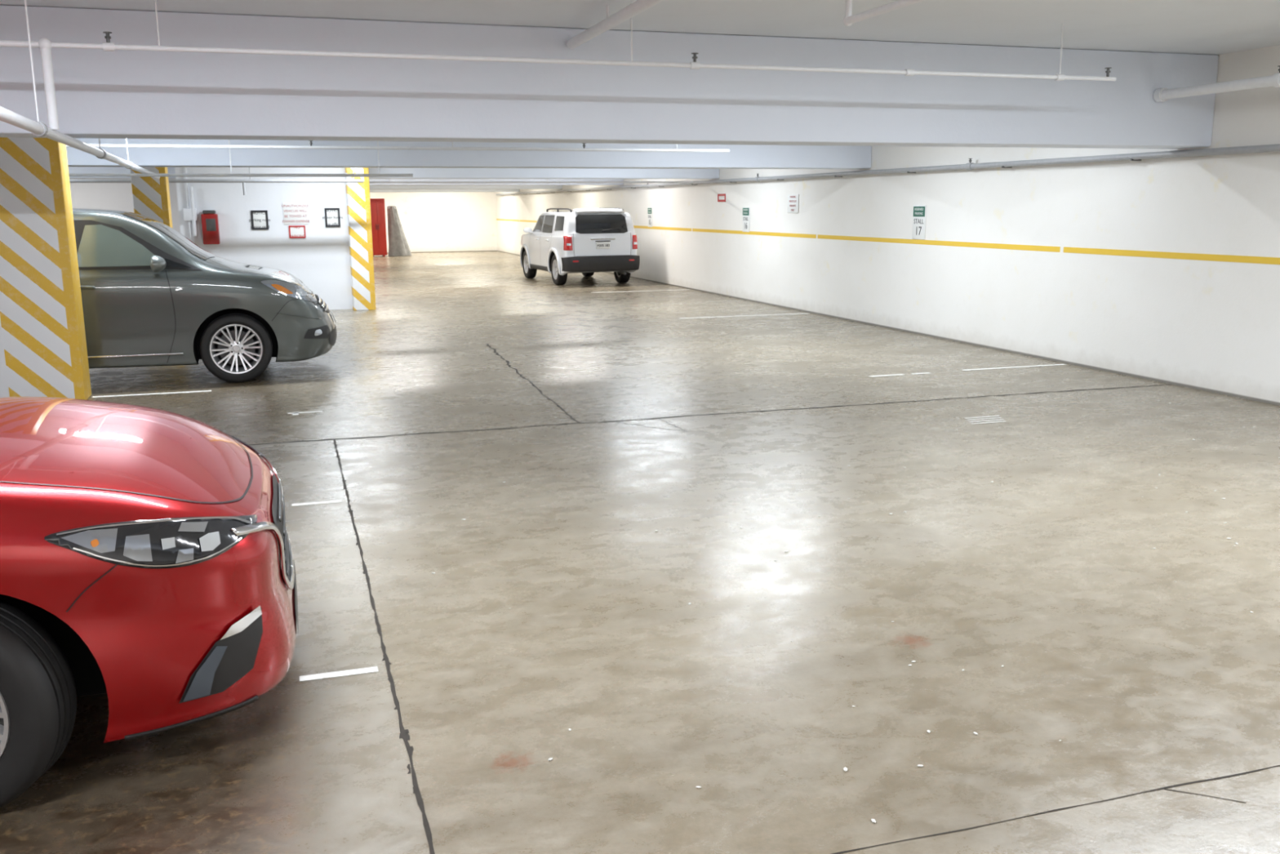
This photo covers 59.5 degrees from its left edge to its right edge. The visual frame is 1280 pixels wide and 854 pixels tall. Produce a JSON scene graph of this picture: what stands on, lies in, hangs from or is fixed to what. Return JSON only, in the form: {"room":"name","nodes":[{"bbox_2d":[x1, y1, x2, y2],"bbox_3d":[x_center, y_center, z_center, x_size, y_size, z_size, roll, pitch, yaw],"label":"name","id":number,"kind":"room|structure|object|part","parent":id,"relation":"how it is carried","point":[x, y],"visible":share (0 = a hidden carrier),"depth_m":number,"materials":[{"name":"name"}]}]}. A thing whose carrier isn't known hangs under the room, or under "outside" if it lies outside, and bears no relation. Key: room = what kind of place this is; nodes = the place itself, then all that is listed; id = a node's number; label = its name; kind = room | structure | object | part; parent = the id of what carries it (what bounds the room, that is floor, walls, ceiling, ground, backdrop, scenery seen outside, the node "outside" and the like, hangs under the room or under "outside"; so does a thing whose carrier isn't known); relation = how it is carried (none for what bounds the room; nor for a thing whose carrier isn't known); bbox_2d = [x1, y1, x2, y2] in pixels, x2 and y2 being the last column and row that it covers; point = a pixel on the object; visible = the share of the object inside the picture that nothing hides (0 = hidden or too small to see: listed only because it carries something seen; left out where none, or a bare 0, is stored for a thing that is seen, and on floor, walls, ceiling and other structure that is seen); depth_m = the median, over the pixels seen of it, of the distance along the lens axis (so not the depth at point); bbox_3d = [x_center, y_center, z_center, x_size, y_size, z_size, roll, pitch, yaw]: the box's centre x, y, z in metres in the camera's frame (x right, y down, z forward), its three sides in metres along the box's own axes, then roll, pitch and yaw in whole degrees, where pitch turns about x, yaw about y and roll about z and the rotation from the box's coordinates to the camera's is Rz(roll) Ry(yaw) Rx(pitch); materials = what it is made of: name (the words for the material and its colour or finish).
{"room":"parking garage","nodes":[
{"label":"parking garage","id":0,"kind":"room"},
{"bbox_2d":[69,178,180,233],"bbox_3d":[-12.447,-4.244,23.049,6.420,3.050,0.200,-4,12,-17],"label":"wall","id":1,"kind":"structure","parent":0,"point":[106,196],"depth_m":23.29,"materials":[{"name":"white paint"}]},
{"bbox_2d":[174,167,352,309],"bbox_3d":[-7.322,-4.095,22.114,2.780,3.050,6.700,-4,12,-17],"label":"wall","id":2,"kind":"structure","parent":0,"point":[321,260],"depth_m":19.04,"materials":[{"name":"white paint"}]},
{"bbox_2d":[182,167,197,241],"bbox_3d":[-7.447,-3.538,18.538,0.200,2.746,0.100,-4,12,-17],"label":"conduit","id":3,"kind":"object","parent":2,"relation":"attached to","point":[189,214],"visible":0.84,"depth_m":18.50,"materials":[{"name":"metal"}]},
{"bbox_2d":[200,209,220,244],"bbox_3d":[-7.152,-3.324,18.650,0.260,0.560,0.163,-4,12,-17],"label":"fire extinguisher","id":4,"kind":"object","parent":2,"relation":"attached to","point":[210,221],"visible":1,"depth_m":18.58,"materials":[{"name":"red metal"}]},
{"bbox_3d":[-7.150,-3.430,18.620,0.200,0.340,0.145,-4,12,-17],"label":"window panel","id":5,"kind":"part","parent":4,"relation":"part of","materials":[{"name":"metal"}]},
{"bbox_2d":[248,210,269,229],"bbox_3d":[-6.426,-3.496,18.927,0.338,0.320,0.021,-4,12,-17],"label":"framed notice","id":6,"kind":"object","parent":2,"relation":"attached to","point":[260,220],"visible":1,"depth_m":18.92,"materials":[{"name":"white paper"}]},
{"bbox_3d":[-6.428,-3.497,18.932,0.270,0.320,0.011,-4,12,-17],"label":"panel","id":7,"kind":"part","parent":6,"relation":"part of","materials":[{"name":"white paper"}]},
{"bbox_2d":[281,203,308,224],"bbox_3d":[-5.870,-3.633,19.084,0.441,0.360,0.013,-4,12,-17],"label":"sign","id":8,"kind":"object","parent":2,"relation":"attached to","point":[293,213],"visible":1,"depth_m":19.08,"materials":[{"name":"white"}]},
{"bbox_2d":[288,225,306,238],"bbox_3d":[-5.858,-3.334,19.143,0.270,0.210,0.021,-4,12,-17],"label":"sign","id":9,"kind":"object","parent":2,"relation":"attached to","point":[295,231],"visible":1,"depth_m":19.14,"materials":[{"name":"white"}]},
{"bbox_2d":[322,208,342,226],"bbox_3d":[-5.293,-3.603,19.272,0.338,0.320,0.021,-4,12,-17],"label":"framed notice","id":10,"kind":"object","parent":2,"relation":"attached to","point":[332,219],"visible":1,"depth_m":19.27,"materials":[{"name":"white"}]},
{"bbox_3d":[-5.293,-3.604,19.277,0.250,0.320,0.011,-4,12,-17],"label":"panel","id":11,"kind":"part","parent":10,"relation":"part of","materials":[{"name":"white paper"}]},
{"bbox_2d":[369,191,497,253],"bbox_3d":[-13.433,-7.984,41.987,16.600,3.050,0.200,-4,12,-17],"label":"wall","id":12,"kind":"structure","parent":0,"point":[433,221],"depth_m":43.77,"materials":[{"name":"white paint"}]},
{"bbox_2d":[0,251,1279,853],"bbox_3d":[-5.887,-1.824,18.960,16.600,0.200,50.100,-4,12,-17],"label":"floor","id":13,"kind":"structure","parent":0,"point":[1049,571],"depth_m":5.00,"materials":[{"name":"concrete"}]},
{"bbox_2d":[0,137,91,399],"bbox_3d":[-5.861,-1.719,10.053,1.380,3.050,0.380,-4,12,-17],"label":"striped column","id":14,"kind":"structure","parent":13,"relation":"on","point":[43,351],"depth_m":10.08,"materials":[{"name":"paint"}]},
{"bbox_2d":[0,395,297,807],"bbox_3d":[-3.452,0.361,3.573,4.467,1.452,2.196,-4,12,-17],"label":"hatchback car","id":15,"kind":"object","parent":13,"relation":"on","point":[147,562],"visible":1,"depth_m":3.43,"materials":[{"name":"paint"}]},
{"bbox_3d":[-1.448,0.310,3.415,0.063,0.101,0.598,10,15,42],"label":"headlamp trim","id":16,"kind":"part","parent":15,"relation":"part of","materials":[{"name":"silver metal"}]},
{"bbox_3d":[-1.431,0.368,3.376,0.493,0.102,0.057,-10,15,-41],"label":"headlamp trim","id":17,"kind":"part","parent":15,"relation":"part of","materials":[{"name":"silver metal"}]},
{"bbox_2d":[220,605,262,639],"bbox_3d":[-1.265,0.622,3.559,0.014,0.060,0.167,6,13,28],"label":"fog lamp","id":18,"kind":"object","parent":15,"relation":"attached to","point":[238,622],"depth_m":3.56,"materials":[{"name":"white plastic"}]},
{"bbox_2d":[271,474,289,580],"bbox_3d":[-1.363,0.390,4.254,0.044,0.301,0.772,-4,12,-17],"label":"grille","id":19,"kind":"object","parent":15,"relation":"attached to","point":[278,517],"depth_m":4.11,"materials":[{"name":"silver plastic"}]},
{"bbox_2d":[129,167,172,227],"bbox_3d":[-7.023,-2.924,16.187,0.460,3.050,0.400,-4,12,-17],"label":"striped column","id":20,"kind":"structure","parent":13,"relation":"on","point":[150,195],"depth_m":15.93,"materials":[{"name":"paint"}]},
{"bbox_2d":[72,208,336,382],"bbox_3d":[-5.825,-1.393,11.680,5.114,1.778,2.506,-4,12,-17],"label":"car","id":21,"kind":"object","parent":13,"relation":"on","point":[152,296],"visible":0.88,"depth_m":11.13,"materials":[{"name":"paint"}]},
{"bbox_3d":[-5.347,-1.340,10.780,0.184,0.043,0.025,-4,12,-17],"label":"door handle","id":22,"kind":"part","parent":21,"relation":"part of","materials":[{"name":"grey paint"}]},
{"bbox_3d":[-5.537,-0.666,10.883,2.050,0.023,0.015,-4,12,-17],"label":"sill trim","id":23,"kind":"part","parent":21,"relation":"part of","materials":[{"name":"silver metal"}]},
{"bbox_2d":[150,255,166,272],"bbox_3d":[-4.674,-1.583,10.873,0.146,0.170,0.304,-4,12,-17],"label":"mirror","id":24,"kind":"object","parent":21,"relation":"attached to","point":[157,263],"depth_m":10.78,"materials":[{"name":"grey mirror"}]},
{"bbox_2d":[303,324,330,338],"bbox_3d":[-3.372,-0.988,11.755,0.040,0.142,0.398,5,13,27],"label":"fog lamp","id":25,"kind":"object","parent":21,"relation":"attached to","point":[310,331],"depth_m":11.71,"materials":[{"name":"black plastic"}]},
{"bbox_2d":[315,293,329,312],"bbox_3d":[-3.522,-1.374,12.436,0.135,0.172,1.109,-4,12,-17],"label":"grille","id":26,"kind":"object","parent":21,"relation":"attached to","point":[322,304],"depth_m":12.04,"materials":[{"name":"silver metal"}]},
{"bbox_2d":[345,168,376,310],"bbox_3d":[-4.838,-3.557,19.307,0.370,3.050,0.450,-4,12,-17],"label":"striped column","id":27,"kind":"structure","parent":13,"relation":"on","point":[357,194],"depth_m":19.17,"materials":[{"name":"paint"}]},
{"bbox_2d":[369,198,386,257],"bbox_3d":[-9.497,-7.187,40.394,0.600,2.050,0.750,-4,12,-17],"label":"storage cabinet","id":28,"kind":"object","parent":13,"relation":"on","point":[377,207],"visible":0.8,"depth_m":40.09,"materials":[{"name":"red metal"}]},
{"bbox_2d":[386,205,412,256],"bbox_3d":[-8.756,-7.120,40.671,0.857,1.780,0.642,-4,12,-17],"label":"stack","id":29,"kind":"object","parent":13,"relation":"on","point":[398,246],"visible":1,"depth_m":40.51,"materials":[{"name":"concrete"}]},
{"bbox_2d":[92,288,1066,680],"bbox_3d":[-0.964,-0.917,13.675,9.950,0.001,18.195,-4,12,-17],"label":"parking lines","id":30,"kind":"object","parent":13,"relation":"on","point":[331,674],"visible":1,"depth_m":9.09,"materials":[{"name":"white paint"}]},
{"bbox_2d":[520,207,639,284],"bbox_3d":[-1.555,-4.321,26.527,2.164,1.701,4.466,-4,12,-20],"label":"suv","id":31,"kind":"object","parent":13,"relation":"on","point":[588,242],"visible":1,"depth_m":24.68,"materials":[{"name":"white paint"}]},
{"bbox_2d":[523,227,533,233],"bbox_3d":[-2.681,-4.703,26.814,0.250,0.149,0.115,-4,12,-20],"label":"mirror","id":32,"kind":"object","parent":31,"relation":"attached to","point":[526,229],"depth_m":26.76,"materials":[{"name":"white paint"}]},
{"bbox_3d":[-2.378,-3.757,26.399,0.029,0.103,1.680,-4,12,-20],"label":"sill trim","id":33,"kind":"part","parent":31,"relation":"part of","materials":[{"name":"black plastic"}]},
{"bbox_3d":[-1.843,-4.908,25.435,0.040,0.121,1.988,-4,12,-20],"label":"roof rail","id":34,"kind":"part","parent":31,"relation":"part of","materials":[{"name":"black plastic"}]},
{"bbox_2d":[562,235,573,250],"bbox_3d":[-1.589,-3.993,24.341,0.258,0.307,0.081,6,13,31],"label":"tail lamp","id":35,"kind":"object","parent":31,"relation":"attached to","point":[567,241],"depth_m":24.31,"materials":[{"name":"red plastic"}]},
{"bbox_3d":[-0.809,-3.977,24.530,0.320,0.150,0.012,-4,12,-20],"label":"license plate","id":36,"kind":"part","parent":31,"relation":"part of","materials":[{"name":"white metal"}]},
{"bbox_3d":[-0.810,-4.112,24.504,0.561,0.036,0.018,-4,12,-20],"label":"tailgate handle","id":37,"kind":"part","parent":31,"relation":"part of","materials":[{"name":"silver metal"}]},
{"bbox_2d":[632,235,637,248],"bbox_3d":[-0.096,-4.109,24.874,0.081,0.307,0.258,3,12,18],"label":"tail lamp","id":38,"kind":"object","parent":31,"relation":"attached to","point":[634,237],"depth_m":24.80,"materials":[{"name":"red plastic"}]},
{"bbox_2d":[248,343,1279,853],"bbox_3d":[-1.491,0.687,5.589,13.386,0.001,17.121,10,15,43],"label":"floor crack","id":39,"kind":"object","parent":13,"relation":"on","point":[404,734],"visible":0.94,"depth_m":4.34,"materials":[{"name":"black concrete"}]},
{"bbox_2d":[382,377,1279,822],"bbox_3d":[2.158,0.340,7.202,7.260,0.007,6.843,-4,12,-17],"label":"chips","id":40,"kind":"object","parent":13,"relation":"on","point":[845,768],"visible":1,"depth_m":5.00,"materials":[{"name":"white"}]},
{"bbox_2d":[0,0,1279,54],"bbox_3d":[-5.909,-5.013,18.329,16.600,0.200,50.100,-4,12,-17],"label":"ceiling","id":41,"kind":"structure","parent":0,"point":[1206,27],"depth_m":7.90,"materials":[{"name":"paint"}]},
{"bbox_2d":[0,0,159,178],"bbox_3d":[-4.114,-2.481,8.341,0.080,0.906,15.008,-4,12,-19],"label":"drain pipe","id":42,"kind":"object","parent":41,"relation":"hanging from","point":[37,128],"visible":0.84,"depth_m":6.29,"materials":[{"name":"metal"}]},
{"bbox_2d":[69,167,363,195],"bbox_3d":[-8.926,-4.035,16.852,9.250,1.096,0.051,-4,12,-17],"label":"drain pipe","id":43,"kind":"object","parent":41,"relation":"hanging from","point":[243,181],"visible":0.62,"depth_m":17.71,"materials":[{"name":"metal"}]},
{"bbox_2d":[68,139,413,177],"bbox_3d":[-7.327,-3.225,12.289,9.500,0.934,0.035,-4,12,-17],"label":"drain pipe","id":44,"kind":"object","parent":41,"relation":"hanging from","point":[231,175],"visible":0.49,"depth_m":13.20,"materials":[{"name":"metal"}]},
{"bbox_2d":[67,166,719,178],"bbox_3d":[-6.245,-4.728,19.479,16.200,0.800,0.450,-4,12,-17],"label":"ceiling beam","id":45,"kind":"structure","parent":41,"relation":"attached to","point":[418,173],"depth_m":20.56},
{"bbox_2d":[66,140,729,152],"bbox_3d":[-4.829,-3.396,12.313,12.500,0.644,0.048,-4,12,-17],"label":"pipe","id":46,"kind":"object","parent":41,"relation":"hanging from","point":[96,145],"visible":0.83,"depth_m":12.98,"materials":[{"name":"metal"}]},
{"bbox_2d":[369,189,519,192],"bbox_3d":[-12.059,-8.251,37.488,16.200,0.800,0.450,-4,12,-17],"label":"ceiling beam","id":47,"kind":"structure","parent":41,"relation":"attached to","point":[371,190],"depth_m":38.91,"materials":[{"name":"paint"}]},
{"bbox_2d":[369,185,562,189],"bbox_3d":[-10.126,-7.080,31.501,16.200,0.800,0.450,-4,12,-17],"label":"ceiling beam","id":48,"kind":"structure","parent":41,"relation":"attached to","point":[371,187],"depth_m":32.89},
{"bbox_2d":[66,137,871,168],"bbox_3d":[-4.448,-3.639,13.912,16.200,0.800,0.450,-4,12,-17],"label":"ceiling beam","id":49,"kind":"structure","parent":41,"relation":"attached to","point":[740,156],"depth_m":14.44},
{"bbox_2d":[368,178,623,185],"bbox_3d":[-8.193,-5.908,25.513,16.200,0.800,0.450,-4,12,-17],"label":"ceiling beam","id":50,"kind":"structure","parent":41,"relation":"attached to","point":[370,180],"depth_m":26.89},
{"bbox_2d":[368,178,693,183],"bbox_3d":[-1.984,-5.131,21.550,6.400,0.864,0.035,-4,12,-17],"label":"pipe","id":51,"kind":"object","parent":41,"relation":"hanging from","point":[389,181],"visible":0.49,"depth_m":21.42,"materials":[{"name":"metal"}]},
{"bbox_2d":[0,0,1116,129],"bbox_3d":[-3.074,-2.144,6.444,14.020,0.846,0.072,-4,12,-17],"label":"pipe","id":52,"kind":"object","parent":41,"relation":"hanging from","point":[45,45],"visible":0.99,"depth_m":6.97,"materials":[{"name":"metal"}]},
{"bbox_2d":[0,4,1218,149],"bbox_3d":[-2.546,-2.481,8.019,16.200,0.810,0.450,-4,12,-17],"label":"ceiling beam","id":53,"kind":"structure","parent":41,"relation":"attached to","point":[118,94],"depth_m":8.41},
{"bbox_2d":[566,0,663,49],"bbox_3d":[1.041,-1.949,3.530,0.070,0.152,10.290,-4,12,-17],"label":"conduit","id":54,"kind":"object","parent":41,"relation":"attached to","point":[637,6],"depth_m":7.27,"materials":[{"name":"white metal"}]},
{"bbox_2d":[843,0,924,26],"bbox_3d":[2.421,-1.753,2.806,0.058,0.276,8.030,-4,12,-17],"label":"conduit","id":55,"kind":"object","parent":41,"relation":"attached to","point":[848,20],"depth_m":6.26,"materials":[{"name":"white metal"}]},
{"bbox_2d":[495,44,1279,405],"bbox_3d":[1.917,-3.952,21.063,0.203,3.050,49.701,-4,12,-17],"label":"wall","id":56,"kind":"structure","parent":0,"point":[1213,326],"depth_m":12.89,"materials":[{"name":"white paint"}]},
{"bbox_2d":[647,207,652,226],"bbox_3d":[0.230,-4.861,25.952,0.016,0.446,0.314,-4,12,-17],"label":"sign","id":57,"kind":"object","parent":56,"relation":"attached to","point":[649,209],"visible":1,"depth_m":25.93,"materials":[{"name":"white plastic"}]},
{"bbox_2d":[717,193,726,201],"bbox_3d":[1.584,-4.430,21.663,0.021,0.150,0.400,-4,12,-17],"label":"sign","id":58,"kind":"object","parent":56,"relation":"attached to","point":[721,197],"visible":1,"depth_m":21.64,"materials":[{"name":"white"}]},
{"bbox_2d":[742,207,750,231],"bbox_3d":[1.951,-3.818,20.619,0.016,0.446,0.314,-4,12,-17],"label":"sign","id":59,"kind":"object","parent":56,"relation":"attached to","point":[746,211],"visible":1,"depth_m":20.60,"materials":[{"name":"white"}]},
{"bbox_2d":[787,194,799,213],"bbox_3d":[2.555,-3.727,18.694,0.013,0.300,0.420,-4,12,-17],"label":"sign","id":60,"kind":"object","parent":56,"relation":"attached to","point":[793,199],"visible":1,"depth_m":18.67,"materials":[{"name":"white"}]},
{"bbox_2d":[496,143,1279,195],"bbox_3d":[1.846,-4.564,20.599,0.129,0.137,48.900,-4,12,-17],"label":"pipe","id":61,"kind":"object","parent":56,"relation":"attached to","point":[1267,148],"visible":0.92,"depth_m":13.14,"materials":[{"name":"metal"}]},
{"bbox_2d":[911,205,926,239],"bbox_3d":[3.748,-2.749,15.048,0.016,0.446,0.314,-4,12,-17],"label":"sign","id":62,"kind":"object","parent":56,"relation":"attached to","point":[919,212],"visible":1,"depth_m":15.04,"materials":[{"name":"white"}]},
{"bbox_2d":[1153,66,1279,102],"bbox_3d":[6.180,-2.165,5.147,0.117,0.426,10.290,-4,12,-17],"label":"conduit","id":63,"kind":"object","parent":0,"point":[1161,95],"depth_m":9.32,"materials":[{"name":"white metal"}]}
]}

